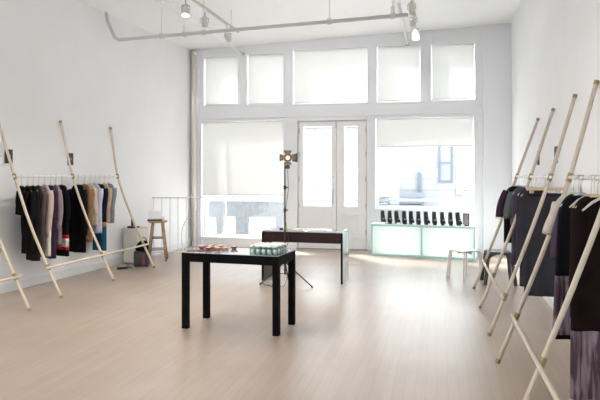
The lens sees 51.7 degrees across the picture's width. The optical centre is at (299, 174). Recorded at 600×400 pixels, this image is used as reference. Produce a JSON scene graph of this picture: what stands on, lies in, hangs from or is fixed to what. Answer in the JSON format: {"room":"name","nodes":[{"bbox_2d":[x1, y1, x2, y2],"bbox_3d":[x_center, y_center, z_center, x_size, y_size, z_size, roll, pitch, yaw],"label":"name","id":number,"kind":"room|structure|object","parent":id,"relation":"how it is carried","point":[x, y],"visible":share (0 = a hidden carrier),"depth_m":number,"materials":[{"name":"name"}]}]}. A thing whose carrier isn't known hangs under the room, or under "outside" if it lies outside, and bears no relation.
{"room":"clothing store","nodes":[
{"label":"clothing store","id":0,"kind":"room"},
{"bbox_2d":[0,0,190,284],"bbox_3d":[-4.275,-0.585,6.451,0.200,4.270,14.784,0,0,16],"label":"wall","id":1,"kind":"structure","parent":0,"point":[62,60],"depth_m":9.66,"materials":[{"name":"white paint"}]},
{"bbox_2d":[5,149,12,162],"bbox_3d":[-3.742,-0.240,7.957,0.007,0.180,0.150,0,0,10],"label":"card","id":2,"kind":"object","parent":1,"relation":"attached to","point":[9,150],"visible":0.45,"depth_m":7.96,"materials":[{"name":"black"}]},
{"bbox_2d":[0,241,191,293],"bbox_3d":[-4.230,1.445,6.211,0.016,0.110,14.323,0,0,16],"label":"baseboard","id":3,"kind":"structure","parent":1,"relation":"attached to","point":[12,286],"depth_m":9.13,"materials":[{"name":"white paint"}]},
{"bbox_2d":[0,246,572,399],"bbox_3d":[-0.992,1.540,5.725,7.951,0.080,14.750,0,0,12],"label":"floor","id":4,"kind":"structure","parent":0,"point":[399,328],"depth_m":5.75,"materials":[{"name":"brown wood"}]},
{"bbox_2d":[0,237,31,310],"bbox_3d":[-3.830,0.358,5.697,1.214,2.301,2.730,0,0,12],"label":"clothes rack","id":5,"kind":"object","parent":4,"relation":"on","point":[15,277],"visible":1,"depth_m":6.85,"materials":[{"name":"brown wood"}]},
{"bbox_2d":[0,120,155,298],"bbox_3d":[-3.072,0.360,8.858,0.960,2.297,2.690,0,0,12],"label":"clothes rack","id":6,"kind":"object","parent":4,"relation":"on","point":[48,268],"visible":1,"depth_m":8.76,"materials":[{"name":"brown wood"}]},
{"bbox_3d":[-3.504,0.110,7.791,0.018,0.224,0.256,0,0,-40],"label":"clothes hanger","id":7,"kind":"object","parent":6,"relation":"hanging from","visible":0},
{"bbox_2d":[15,186,28,214],"bbox_3d":[-3.502,0.320,7.793,0.112,0.360,0.309,0,0,-40],"label":"jacket","id":8,"kind":"object","parent":7,"relation":"hanging from","point":[19,210],"visible":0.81,"depth_m":7.71,"materials":[{"name":"black fabric"}]},
{"bbox_3d":[-3.197,0.110,9.178,0.304,0.225,0.018,0,0,32],"label":"clothes hanger","id":9,"kind":"object","parent":6,"relation":"hanging from","visible":0},
{"bbox_2d":[81,184,94,241],"bbox_3d":[-3.196,0.560,9.180,0.376,0.840,0.116,0,0,32],"label":"jacket","id":10,"kind":"object","parent":9,"relation":"hanging from","point":[90,192],"visible":0.38,"depth_m":9.08,"materials":[{"name":"beige fabric"}]},
{"bbox_3d":[-3.137,0.110,9.451,0.288,0.224,0.018,0,0,32],"label":"clothes hanger","id":11,"kind":"object","parent":6,"relation":"hanging from","visible":0},
{"bbox_2d":[92,183,103,232],"bbox_3d":[-3.135,0.502,9.453,0.338,0.756,0.114,0,0,32],"label":"shirt","id":12,"kind":"object","parent":11,"relation":"hanging from","point":[96,229],"visible":0.44,"depth_m":9.36,"materials":[{"name":"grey fabric"}]},
{"bbox_3d":[-3.351,0.110,8.485,0.272,0.224,0.018,0,0,42],"label":"clothes hanger","id":13,"kind":"object","parent":6,"relation":"hanging from","visible":0},
{"bbox_2d":[53,185,62,244],"bbox_3d":[-3.351,0.540,8.484,0.317,0.800,0.113,0,0,42],"label":"cardigan","id":14,"kind":"object","parent":13,"relation":"hanging from","point":[59,203],"visible":0.49,"depth_m":8.38,"materials":[{"name":"grey fabric"}]},
{"bbox_2d":[123,227,147,263],"bbox_3d":[-2.794,1.200,10.573,0.275,0.600,0.380,0,0,15],"label":"base cabinet","id":15,"kind":"object","parent":4,"relation":"on","point":[131,238],"visible":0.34,"depth_m":10.40,"materials":[{"name":"beige"}]},
{"bbox_2d":[134,250,149,266],"bbox_3d":[-2.612,1.375,10.224,0.240,0.250,0.224,0,0,-8],"label":"box","id":16,"kind":"object","parent":4,"relation":"on","point":[141,258],"visible":0.98,"depth_m":10.12,"materials":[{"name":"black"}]},
{"bbox_2d":[135,237,148,250],"bbox_3d":[-2.612,1.139,10.226,0.220,0.221,0.167,0,0,-8],"label":"bag","id":17,"kind":"object","parent":16,"relation":"on","point":[140,242],"visible":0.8,"depth_m":10.17,"materials":[{"name":"black"}]},
{"bbox_2d":[148,220,167,261],"bbox_3d":[-2.499,1.151,10.877,0.344,0.703,0.344,0,0,-8],"label":"bar stool","id":18,"kind":"object","parent":4,"relation":"on","point":[165,221],"visible":0.89,"depth_m":10.77,"materials":[{"name":"brown wood"}]},
{"bbox_2d":[147,211,161,220],"bbox_3d":[-2.545,0.716,10.883,0.260,0.166,0.204,0,0,-12],"label":"computer","id":19,"kind":"object","parent":18,"relation":"on","point":[152,215],"visible":0.83,"depth_m":10.95,"materials":[{"name":"white"}]},
{"bbox_2d":[152,197,203,255],"bbox_3d":[-2.264,0.953,11.480,0.959,1.094,0.054,0,0,-1],"label":"stair railing","id":20,"kind":"object","parent":4,"relation":"on","point":[153,251],"visible":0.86,"depth_m":11.49,"materials":[{"name":"white metal"}]},
{"bbox_2d":[191,49,196,246],"bbox_3d":[-2.228,-0.565,13.004,0.110,4.130,0.110,0,0,12],"label":"riser pipe","id":21,"kind":"object","parent":4,"relation":"on","point":[193,53],"visible":0.96,"depth_m":12.97,"materials":[{"name":"white metal"}]},
{"bbox_2d":[182,247,295,335],"bbox_3d":[-0.601,1.127,6.145,1.004,0.745,0.516,0,0,18],"label":"display table","id":22,"kind":"object","parent":4,"relation":"on","point":[238,255],"visible":0.95,"depth_m":6.04,"materials":[{"name":"black wood"}]},
{"bbox_2d":[260,165,312,287],"bbox_3d":[-0.144,0.680,8.516,0.756,1.640,0.490,0,0,12],"label":"stand","id":23,"kind":"object","parent":4,"relation":"on","point":[285,166],"visible":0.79,"depth_m":8.45,"materials":[{"name":"black"}]},
{"bbox_2d":[280,150,296,164],"bbox_3d":[-0.143,-0.228,8.413,0.237,0.207,0.175,0,0,12],"label":"lamp","id":24,"kind":"object","parent":23,"relation":"on","point":[287,157],"visible":1,"depth_m":8.40,"materials":[{"name":"brown metal"}]},
{"bbox_2d":[262,227,348,284],"bbox_3d":[0.075,1.139,8.831,1.176,0.722,0.404,0,0,16],"label":"console table","id":25,"kind":"object","parent":4,"relation":"on","point":[329,236],"visible":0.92,"depth_m":8.65,"materials":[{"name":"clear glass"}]},
{"bbox_2d":[371,222,477,259],"bbox_3d":[2.285,1.206,11.465,1.914,0.587,0.380,0,0,22],"label":"display case","id":26,"kind":"object","parent":4,"relation":"on","point":[409,240],"visible":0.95,"depth_m":11.30,"materials":[{"name":"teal glass"}]},
{"bbox_2d":[423,211,429,224],"bbox_3d":[2.340,0.793,11.412,0.092,0.238,0.190,0,0,-19],"label":"boot","id":27,"kind":"object","parent":26,"relation":"on","point":[426,219],"visible":0.96,"depth_m":11.40,"materials":[{"name":"black leather"}]},
{"bbox_2d":[455,212,461,225],"bbox_3d":[2.873,0.793,11.201,0.092,0.238,0.190,0,0,-19],"label":"boot","id":28,"kind":"object","parent":26,"relation":"on","point":[457,214],"visible":1,"depth_m":11.19,"materials":[{"name":"black leather"}]},
{"bbox_2d":[463,213,468,225],"bbox_3d":[3.007,0.802,11.178,0.104,0.220,0.082,0,0,27],"label":"picture frame","id":29,"kind":"object","parent":26,"relation":"on","point":[465,215],"visible":0.98,"depth_m":11.14,"materials":[{"name":"grey"}]},
{"bbox_2d":[446,248,482,280],"bbox_3d":[2.405,1.294,9.013,0.400,0.418,0.400,0,0,-26],"label":"stool","id":30,"kind":"object","parent":4,"relation":"on","point":[465,251],"visible":0.91,"depth_m":9.02,"materials":[{"name":"white plastic"}]},
{"bbox_2d":[480,249,517,285],"bbox_3d":[2.751,1.276,8.588,0.448,0.453,0.448,0,0,9],"label":"metal stool","id":31,"kind":"object","parent":4,"relation":"on","point":[493,252],"visible":0.64,"depth_m":8.45,"materials":[{"name":"grey metal"}]},
{"bbox_2d":[472,94,576,335],"bbox_3d":[2.416,0.384,6.875,0.841,2.245,2.590,0,0,12],"label":"clothes rack","id":32,"kind":"object","parent":4,"relation":"on","point":[549,177],"visible":0.88,"depth_m":6.29,"materials":[{"name":"brown wood"}]},
{"bbox_2d":[526,175,563,192],"bbox_3d":[2.348,0.086,5.933,0.340,0.177,0.036,0,0,11],"label":"hanger","id":33,"kind":"object","parent":32,"relation":"hanging from","point":[531,189],"visible":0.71,"depth_m":5.92,"materials":[{"name":"brown wood"}]},
{"bbox_2d":[524,193,561,296],"bbox_3d":[2.348,0.666,5.933,0.390,0.987,0.077,0,0,10],"label":"skirt","id":34,"kind":"object","parent":33,"relation":"hanging from","point":[544,281],"visible":0.49,"depth_m":5.92,"materials":[{"name":"grey fabric"}]},
{"label":"clothes hanger","id":35,"kind":"object","parent":32,"relation":"hanging from","visible":0},
{"bbox_2d":[501,186,520,226],"bbox_3d":[2.708,0.390,7.654,0.432,0.500,0.115,0,0,0],"label":"jacket","id":36,"kind":"object","parent":35,"relation":"hanging from","point":[512,189],"visible":0.18,"depth_m":7.64,"materials":[{"name":"black fabric"}]},
{"label":"clothes hanger","id":37,"kind":"object","parent":32,"relation":"hanging from","visible":0},
{"bbox_2d":[503,187,519,224],"bbox_3d":[2.614,0.360,7.223,0.478,0.440,0.150,0,0,-4],"label":"sweatshirt","id":38,"kind":"object","parent":37,"relation":"hanging from","point":[507,212],"visible":0.22,"depth_m":7.18,"materials":[{"name":"grey fabric"}]},
{"bbox_2d":[495,80,599,399],"bbox_3d":[1.676,0.385,3.685,0.775,2.244,2.580,0,0,12],"label":"clothes rack","id":39,"kind":"object","parent":4,"relation":"on","point":[541,362],"visible":0.96,"depth_m":3.87,"materials":[{"name":"brown wood"}]},
{"bbox_2d":[560,175,585,206],"bbox_3d":[1.923,0.110,4.245,0.282,0.224,0.018,0,0,3],"label":"clothes hanger","id":40,"kind":"object","parent":39,"relation":"hanging from","point":[580,193],"visible":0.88,"depth_m":4.24,"materials":[{"name":"silver metal"}]},
{"bbox_2d":[552,195,583,339],"bbox_3d":[1.923,0.630,4.244,0.393,0.980,0.113,0,0,2],"label":"dress","id":41,"kind":"object","parent":40,"relation":"hanging from","point":[562,264],"visible":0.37,"depth_m":4.22,"materials":[{"name":"black fabric"}]},
{"bbox_2d":[575,175,599,207],"bbox_3d":[1.869,0.110,3.888,0.309,0.224,0.018,0,0,0],"label":"clothes hanger","id":42,"kind":"object","parent":39,"relation":"hanging from","point":[597,195],"visible":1,"depth_m":3.89,"materials":[{"name":"silver metal"}]},
{"bbox_2d":[568,197,599,399],"bbox_3d":[1.869,0.770,3.888,0.352,1.260,0.114,0,0,0],"label":"dress","id":43,"kind":"object","parent":42,"relation":"hanging from","point":[585,301],"visible":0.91,"depth_m":3.85,"materials":[{"name":"black fabric"}]},
{"label":"clothes hanger","id":44,"kind":"object","parent":39,"relation":"hanging from","visible":0},
{"bbox_2d":[550,202,562,257],"bbox_3d":[1.951,0.470,4.373,0.361,0.660,0.121,0,0,0],"label":"t-shirt","id":45,"kind":"object","parent":44,"relation":"hanging from","point":[554,230],"visible":0.08,"depth_m":4.36,"materials":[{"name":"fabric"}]},
{"bbox_3d":[1.937,0.110,4.078,0.281,0.224,0.018,0,0,4],"label":"clothes hanger","id":46,"kind":"object","parent":39,"relation":"hanging from","visible":0},
{"bbox_2d":[570,196,590,316],"bbox_3d":[1.937,0.540,4.079,0.298,0.800,0.114,0,0,3],"label":"tunic","id":47,"kind":"object","parent":46,"relation":"hanging from","point":[584,197],"visible":0.11,"depth_m":4.09,"materials":[{"name":"black fabric"}]},
{"label":"clothes hanger","id":48,"kind":"object","parent":39,"relation":"hanging from","visible":0},
{"bbox_2d":[542,194,569,235],"bbox_3d":[2.017,0.320,4.646,0.388,0.360,0.112,0,0,0],"label":"cardigan","id":49,"kind":"object","parent":48,"relation":"hanging from","point":[549,223],"visible":0.27,"depth_m":4.62,"materials":[{"name":"beige fabric"}]},
{"bbox_2d":[78,0,519,49],"bbox_3d":[-0.992,-2.826,5.725,7.551,0.391,14.750,0,0,12],"label":"ceiling","id":50,"kind":"structure","parent":0,"point":[144,14],"depth_m":10.72,"materials":[{"name":"white paint"}]},
{"bbox_2d":[155,0,244,54],"bbox_3d":[-2.293,-2.582,7.825,0.070,0.194,10.290,0,0,12],"label":"conduit","id":51,"kind":"object","parent":50,"relation":"attached to","point":[158,1],"visible":0.87,"depth_m":10.34,"materials":[{"name":"white metal"}]},
{"bbox_2d":[192,0,238,32],"bbox_3d":[-1.852,-2.553,6.811,0.036,0.299,7.500,0,0,12],"label":"track","id":52,"kind":"object","parent":50,"relation":"attached to","point":[197,2],"visible":0.96,"depth_m":9.34,"materials":[{"name":"grey metal"}]},
{"bbox_2d":[181,0,189,18],"bbox_3d":[-1.526,-2.243,8.259,0.114,0.312,0.167,0,0,-5],"label":"track spotlight","id":53,"kind":"object","parent":52,"relation":"hanging from","point":[185,11],"visible":1,"depth_m":8.23,"materials":[{"name":"white paint"}]},
{"bbox_2d":[201,8,208,26],"bbox_3d":[-1.376,-2.264,8.967,0.105,0.269,0.106,0,0,-43],"label":"track spotlight","id":54,"kind":"object","parent":52,"relation":"hanging from","point":[204,18],"visible":1,"depth_m":8.93,"materials":[{"name":"white paint"}]},
{"bbox_2d":[224,25,231,41],"bbox_3d":[-1.161,-2.266,9.934,0.114,0.266,0.169,0,0,12],"label":"track spotlight","id":55,"kind":"object","parent":52,"relation":"hanging from","point":[227,36],"visible":0.98,"depth_m":9.92,"materials":[{"name":"white paint"}]},
{"bbox_2d":[104,0,407,40],"bbox_3d":[-0.805,-2.479,9.326,4.854,0.640,0.214,0,0,17],"label":"pipe","id":56,"kind":"object","parent":50,"relation":"attached to","point":[392,15],"visible":0.95,"depth_m":9.27,"materials":[{"name":"white metal"}]},
{"bbox_2d":[397,0,408,45],"bbox_3d":[1.797,-2.663,10.710,0.070,0.276,2.890,0,0,12],"label":"conduit","id":57,"kind":"object","parent":50,"relation":"attached to","point":[398,4],"visible":1,"depth_m":10.46,"materials":[{"name":"white metal"}]},
{"bbox_3d":[0.964,-2.606,5.881,0.036,0.405,7.900,0,0,12],"label":"track","id":58,"kind":"object","parent":50,"relation":"attached to","visible":0},
{"bbox_2d":[407,0,415,14],"bbox_3d":[1.482,-2.265,8.223,0.114,0.267,0.167,0,0,21],"label":"track spotlight","id":59,"kind":"object","parent":58,"relation":"hanging from","point":[411,9],"visible":1,"depth_m":8.20,"materials":[{"name":"white paint"}]},
{"bbox_2d":[409,15,417,26],"bbox_3d":[1.633,-2.266,8.906,0.114,0.266,0.169,0,0,-2],"label":"track spotlight","id":60,"kind":"object","parent":58,"relation":"hanging from","point":[413,20],"visible":0.94,"depth_m":8.89,"materials":[{"name":"white paint"}]},
{"bbox_2d":[411,19,419,40],"bbox_3d":[1.785,-2.238,9.570,0.120,0.323,0.169,0,0,-2],"label":"track spotlight","id":61,"kind":"object","parent":58,"relation":"hanging from","point":[415,33],"visible":0.93,"depth_m":9.54,"materials":[{"name":"white paint"}]},
{"bbox_2d":[191,26,482,253],"bbox_3d":[0.876,-0.725,12.634,6.750,4.450,0.450,0,0,12],"label":"wall","id":62,"kind":"structure","parent":0,"point":[467,33],"depth_m":12.35,"materials":[{"name":"white paint"}]},
{"bbox_2d":[196,52,198,245],"bbox_3d":[-2.187,-0.550,13.071,0.120,4.100,0.040,0,0,12],"label":"trim","id":63,"kind":"structure","parent":62,"relation":"attached to","point":[197,55],"depth_m":13.04,"materials":[{"name":"white paint"}]},
{"bbox_2d":[202,54,238,106],"bbox_3d":[-1.664,-1.970,12.957,0.820,1.090,0.018,0,0,12],"label":"trim","id":64,"kind":"structure","parent":62,"relation":"attached to","point":[237,55],"depth_m":12.95,"materials":[{"name":"white paint"}]},
{"bbox_2d":[205,57,236,105],"bbox_3d":[-1.648,-1.970,13.030,0.726,1.013,0.049,0,0,12],"label":"roller shade","id":65,"kind":"object","parent":62,"relation":"attached to","point":[221,72],"visible":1,"depth_m":13.02,"materials":[{"name":"fabric"}]},
{"bbox_2d":[204,195,261,236],"bbox_3d":[-1.172,0.090,13.052,1.790,2.420,0.050,0,0,12],"label":"window","id":66,"kind":"structure","parent":62,"relation":"in","point":[224,196],"depth_m":13.13,"materials":[{"name":"white paint"}]},
{"bbox_2d":[199,118,284,239],"bbox_3d":[-1.215,0.090,12.857,1.860,2.490,0.018,0,0,12],"label":"trim","id":67,"kind":"structure","parent":62,"relation":"attached to","point":[200,121],"depth_m":12.94,"materials":[{"name":"white paint"}]},
{"bbox_2d":[202,121,282,195],"bbox_3d":[-1.199,-0.345,12.931,1.766,1.543,0.049,0,0,12],"label":"roller shade","id":68,"kind":"object","parent":62,"relation":"attached to","point":[240,158],"visible":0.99,"depth_m":12.91,"materials":[{"name":"fabric"}]},
{"bbox_2d":[245,51,284,105],"bbox_3d":[-0.727,-1.980,12.749,0.840,1.110,0.018,0,0,12],"label":"trim","id":69,"kind":"structure","parent":62,"relation":"attached to","point":[283,52],"depth_m":12.74,"materials":[{"name":"white paint"}]},
{"bbox_2d":[248,54,282,103],"bbox_3d":[-0.711,-1.980,12.823,0.746,1.033,0.049,0,0,12],"label":"roller shade","id":70,"kind":"object","parent":62,"relation":"attached to","point":[265,72],"visible":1,"depth_m":12.81,"materials":[{"name":"fabric"}]},
{"bbox_2d":[299,121,336,248],"bbox_3d":[0.356,0.202,12.572,0.792,2.573,0.107,0,0,12],"label":"door","id":71,"kind":"structure","parent":62,"relation":"in","point":[316,217],"depth_m":12.57,"materials":[{"name":"white paint"}]},
{"bbox_2d":[291,45,368,105],"bbox_3d":[0.591,-1.995,12.458,1.580,1.160,0.018,0,0,12],"label":"trim","id":72,"kind":"structure","parent":62,"relation":"attached to","point":[367,46],"depth_m":12.44,"materials":[{"name":"white paint"}]},
{"bbox_2d":[294,48,366,103],"bbox_3d":[0.607,-2.001,12.531,1.486,1.073,0.049,0,0,12],"label":"roller shade","id":73,"kind":"object","parent":62,"relation":"attached to","point":[337,75],"visible":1,"depth_m":12.51,"materials":[{"name":"fabric"}]},
{"bbox_2d":[295,118,368,250],"bbox_3d":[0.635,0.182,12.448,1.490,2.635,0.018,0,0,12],"label":"trim","id":74,"kind":"structure","parent":62,"relation":"attached to","point":[367,119],"depth_m":12.37,"materials":[{"name":"white paint"}]},
{"bbox_2d":[296,247,367,250],"bbox_3d":[0.667,1.494,12.593,1.460,0.012,0.320,0,0,12],"label":"trim","id":75,"kind":"structure","parent":62,"relation":"attached to","point":[298,247],"depth_m":12.45,"materials":[{"name":"grey"}]},
{"bbox_2d":[196,111,482,118],"bbox_3d":[0.848,-1.198,12.392,6.300,0.035,0.035,0,0,12],"label":"trim","id":76,"kind":"structure","parent":62,"relation":"attached to","point":[470,111],"depth_m":12.37,"materials":[{"name":"white paint"}]},
{"bbox_2d":[337,121,366,248],"bbox_3d":[1.038,0.202,12.443,0.600,2.573,0.063,0,0,12],"label":"door","id":77,"kind":"structure","parent":62,"relation":"in","point":[353,218],"depth_m":12.41,"materials":[{"name":"white paint"}]},
{"bbox_2d":[375,43,421,103],"bbox_3d":[1.933,-1.990,12.161,0.910,1.170,0.018,0,0,12],"label":"trim","id":78,"kind":"structure","parent":62,"relation":"attached to","point":[420,44],"depth_m":12.16,"materials":[{"name":"white paint"}]},
{"bbox_2d":[378,46,419,101],"bbox_3d":[1.950,-1.996,12.234,0.816,1.083,0.049,0,0,12],"label":"roller shade","id":79,"kind":"object","parent":62,"relation":"attached to","point":[398,67],"visible":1,"depth_m":12.22,"materials":[{"name":"fabric"}]},
{"bbox_2d":[376,117,472,146],"bbox_3d":[2.428,-0.836,12.128,1.856,0.563,0.049,0,0,12],"label":"roller shade","id":80,"kind":"object","parent":62,"relation":"attached to","point":[452,131],"visible":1,"depth_m":12.11,"materials":[{"name":"fabric"}]},
{"bbox_2d":[376,146,472,208],"bbox_3d":[2.455,-0.230,12.249,1.880,1.780,0.048,0,0,12],"label":"window","id":81,"kind":"structure","parent":62,"relation":"in","point":[377,199],"depth_m":12.21,"materials":[{"name":"white paint"}]},
{"bbox_2d":[374,115,475,210],"bbox_3d":[2.412,-0.230,12.055,1.950,1.850,0.018,0,0,12],"label":"trim","id":82,"kind":"structure","parent":62,"relation":"attached to","point":[474,116],"depth_m":11.98,"materials":[{"name":"white paint"}]},
{"bbox_2d":[431,47,462,99],"bbox_3d":[2.992,-1.990,12.130,0.820,1.080,0.040,0,0,12],"label":"window","id":83,"kind":"structure","parent":62,"relation":"in","point":[431,47],"depth_m":12.20,"materials":[{"name":"white paint"}]},
{"bbox_2d":[432,44,473,99],"bbox_3d":[2.965,-1.996,12.009,0.796,1.063,0.049,0,0,12],"label":"roller shade","id":84,"kind":"object","parent":83,"relation":"attached to","point":[452,65],"visible":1,"depth_m":11.99,"materials":[{"name":"fabric"}]},
{"bbox_2d":[429,41,476,101],"bbox_3d":[2.949,-1.990,11.936,0.890,1.150,0.018,0,0,12],"label":"trim","id":85,"kind":"structure","parent":62,"relation":"attached to","point":[461,42],"depth_m":11.93,"materials":[{"name":"white paint"}]},
{"bbox_2d":[483,23,511,253],"bbox_3d":[3.766,-0.710,11.739,0.560,4.420,0.090,0,0,12],"label":"wall","id":86,"kind":"structure","parent":62,"relation":"attached to","point":[497,38],"depth_m":11.71,"materials":[{"name":"white paint"}]},
{"bbox_2d":[512,0,599,298],"bbox_3d":[2.462,-0.700,4.960,0.200,4.500,14.757,0,0,14],"label":"wall","id":87,"kind":"structure","parent":0,"point":[556,43],"depth_m":6.79,"materials":[{"name":"white paint"}]},
{"bbox_2d":[543,296,553,309],"bbox_3d":[2.303,1.445,4.765,0.016,0.110,14.303,0,0,14],"label":"baseboard","id":88,"kind":"structure","parent":87,"relation":"attached to","point":[549,300],"depth_m":7.03,"materials":[{"name":"white paint"}]},
{"label":"outside","id":89,"kind":"structure","parent":0,"visible":0},
{"bbox_3d":[4.394,1.710,24.479,46.000,0.180,2.300,0,0,12],"label":"pavement","id":90,"kind":"object","parent":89,"visible":0},
{"bbox_2d":[209,126,470,206],"bbox_3d":[4.569,-0.240,25.270,46.000,3.720,1.680,0,0,12],"label":"facade","id":91,"kind":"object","parent":90,"relation":"on","point":[437,172],"visible":0.26,"depth_m":24.78,"materials":[{"name":"grey paint"}]},
{"bbox_2d":[378,192,423,206],"bbox_3d":[3.715,1.135,23.958,2.100,0.910,0.890,0,0,12],"label":"stoop","id":92,"kind":"object","parent":90,"relation":"on","point":[380,194],"visible":0.32,"depth_m":24.03,"materials":[{"name":"grey paint"}]},
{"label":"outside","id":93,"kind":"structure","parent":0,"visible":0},
{"bbox_2d":[209,226,275,234],"bbox_3d":[2.400,1.710,15.472,46.000,0.180,5.750,0,0,12],"label":"pavement","id":94,"kind":"structure","parent":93,"point":[212,229],"depth_m":18.07,"materials":[{"name":"concrete"}]},
{"bbox_2d":[209,199,306,234],"bbox_3d":[-1.334,1.085,13.989,2.990,1.070,0.200,0,0,12],"label":"parapet","id":95,"kind":"object","parent":94,"relation":"on","point":[242,210],"visible":0.3,"depth_m":13.90,"materials":[{"name":"grey"}]},
{"bbox_2d":[209,195,311,234],"bbox_3d":[-1.409,1.040,14.343,3.450,1.160,0.040,0,0,12],"label":"railing","id":96,"kind":"object","parent":94,"relation":"on","point":[231,196],"visible":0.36,"depth_m":14.25,"materials":[{"name":"white metal"}]},
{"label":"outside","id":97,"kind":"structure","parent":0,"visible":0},
{"bbox_2d":[209,217,275,226],"bbox_3d":[3.583,1.760,20.817,46.000,0.120,5.200,0,0,12],"label":"street","id":98,"kind":"structure","parent":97,"point":[270,222],"depth_m":22.16,"materials":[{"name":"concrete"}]},
{"bbox_3d":[-3.165,0.110,9.324,0.288,0.224,0.018,0,0,32],"label":"clothes hanger","id":99,"kind":"object","parent":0,"visible":0},
{"bbox_2d":[87,184,97,225],"bbox_3d":[-3.165,0.450,9.324,0.318,0.620,0.117,0,0,32],"label":"blouse","id":100,"kind":"object","parent":99,"relation":"hanging from","point":[95,206],"visible":0.41,"depth_m":9.24,"materials":[{"name":"beige fabric"}]},
{"label":"clothes hanger","id":101,"kind":"object","parent":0,"visible":0},
{"bbox_2d":[103,184,111,222],"bbox_3d":[-3.076,0.440,9.725,0.308,0.600,0.114,0,0,32],"label":"blouse","id":102,"kind":"object","parent":101,"relation":"hanging from","point":[105,185],"visible":0.38,"depth_m":9.64,"materials":[{"name":"beige fabric"}]},
{"label":"clothes hanger","id":103,"kind":"object","parent":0,"visible":0},
{"bbox_2d":[21,186,35,254],"bbox_3d":[-3.478,0.570,7.909,0.113,0.860,0.342,0,0,-43],"label":"coat","id":104,"kind":"object","parent":103,"relation":"hanging from","point":[27,236],"visible":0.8,"depth_m":7.80,"materials":[{"name":"black fabric"}]},
{"label":"clothes hanger","id":105,"kind":"object","parent":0,"visible":0},
{"bbox_2d":[26,186,40,260],"bbox_3d":[-3.454,0.620,8.016,0.324,0.960,0.112,0,0,44],"label":"coat","id":106,"kind":"object","parent":105,"relation":"hanging from","point":[35,256],"visible":0.46,"depth_m":7.91,"materials":[{"name":"grey fabric"}]},
{"bbox_3d":[-3.403,0.110,8.250,0.303,0.225,0.018,0,0,42],"label":"clothes hanger","id":107,"kind":"object","parent":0,"visible":0},
{"bbox_2d":[42,185,53,255],"bbox_3d":[-3.402,0.605,8.250,0.367,0.930,0.115,0,0,42],"label":"coat","id":108,"kind":"object","parent":107,"relation":"hanging from","point":[50,196],"visible":0.52,"depth_m":8.13,"materials":[{"name":"fabric"}]},
{"label":"clothes hanger","id":109,"kind":"object","parent":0,"visible":0},
{"bbox_2d":[68,185,87,252],"bbox_3d":[-3.235,0.630,9.010,0.368,0.980,0.116,0,0,30],"label":"coat","id":110,"kind":"object","parent":109,"relation":"hanging from","point":[78,226],"visible":0.83,"depth_m":8.95,"materials":[{"name":"black fabric"}]},
{"bbox_3d":[-3.107,0.110,9.588,0.288,0.224,0.018,0,0,32],"label":"clothes hanger","id":111,"kind":"object","parent":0,"visible":0},
{"bbox_2d":[93,184,107,250],"bbox_3d":[-3.106,0.650,9.588,0.342,1.020,0.114,0,0,32],"label":"coat","id":112,"kind":"object","parent":111,"relation":"hanging from","point":[101,238],"visible":0.51,"depth_m":9.50,"materials":[{"name":"blue fabric"}]},
{"bbox_3d":[-3.431,0.110,8.123,0.288,0.224,0.018,0,0,42],"label":"clothes hanger","id":113,"kind":"object","parent":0,"visible":0},
{"bbox_2d":[36,186,46,256],"bbox_3d":[-3.430,0.600,8.123,0.342,0.920,0.113,0,0,42],"label":"dress","id":114,"kind":"object","parent":113,"relation":"hanging from","point":[43,201],"visible":0.34,"depth_m":8.01,"materials":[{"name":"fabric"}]},
{"bbox_3d":[-3.374,0.110,8.377,0.256,0.224,0.018,0,0,42],"label":"clothes hanger","id":115,"kind":"object","parent":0,"visible":0},
{"bbox_2d":[45,185,57,258],"bbox_3d":[-3.374,0.630,8.378,0.292,0.980,0.114,0,0,42],"label":"dress","id":116,"kind":"object","parent":115,"relation":"hanging from","point":[51,187],"visible":0.42,"depth_m":8.29,"materials":[{"name":"fabric"}]},
{"bbox_3d":[-3.320,0.110,8.621,0.304,0.225,0.018,0,0,36],"label":"clothes hanger","id":117,"kind":"object","parent":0,"visible":0},
{"bbox_2d":[56,185,70,255],"bbox_3d":[-3.322,0.630,8.620,0.345,0.980,0.114,0,0,36],"label":"dress","id":118,"kind":"object","parent":117,"relation":"hanging from","point":[62,249],"visible":0.52,"depth_m":8.53,"materials":[{"name":"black fabric"}]},
{"label":"clothes hanger","id":119,"kind":"object","parent":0,"visible":0},
{"bbox_2d":[108,184,116,222],"bbox_3d":[-3.044,0.450,9.864,0.302,0.620,0.111,0,0,30],"label":"dress","id":120,"kind":"object","parent":119,"relation":"hanging from","point":[114,190],"visible":0.41,"depth_m":9.78,"materials":[{"name":"grey fabric"}]},
{"label":"clothes hanger","id":121,"kind":"object","parent":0,"visible":0},
{"bbox_2d":[495,186,513,242],"bbox_3d":[2.756,0.500,7.873,0.548,0.720,0.120,0,0,0],"label":"dress","id":122,"kind":"object","parent":121,"relation":"hanging from","point":[501,198],"visible":0.23,"depth_m":7.85,"materials":[{"name":"black fabric"}]},
{"label":"clothes hanger","id":123,"kind":"object","parent":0,"visible":0},
{"bbox_2d":[511,187,524,264],"bbox_3d":[2.577,0.580,7.058,0.342,0.880,0.115,0,0,-2],"label":"dress","id":124,"kind":"object","parent":123,"relation":"hanging from","point":[514,196],"visible":0.27,"depth_m":7.03,"materials":[{"name":"black fabric"}]},
{"label":"clothes hanger","id":125,"kind":"object","parent":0,"visible":0},
{"bbox_2d":[516,188,525,262],"bbox_3d":[2.484,0.540,6.641,0.326,0.800,0.115,0,0,-2],"label":"dress","id":126,"kind":"object","parent":125,"relation":"hanging from","point":[523,190],"visible":0.23,"depth_m":6.62,"materials":[{"name":"fabric"}]},
{"label":"clothes hanger","id":127,"kind":"object","parent":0,"visible":0},
{"bbox_2d":[519,190,547,286],"bbox_3d":[2.419,0.640,6.349,0.326,1.000,0.115,0,0,1],"label":"dress","id":128,"kind":"object","parent":127,"relation":"hanging from","point":[523,200],"visible":0.25,"depth_m":6.33,"materials":[{"name":"fabric"}]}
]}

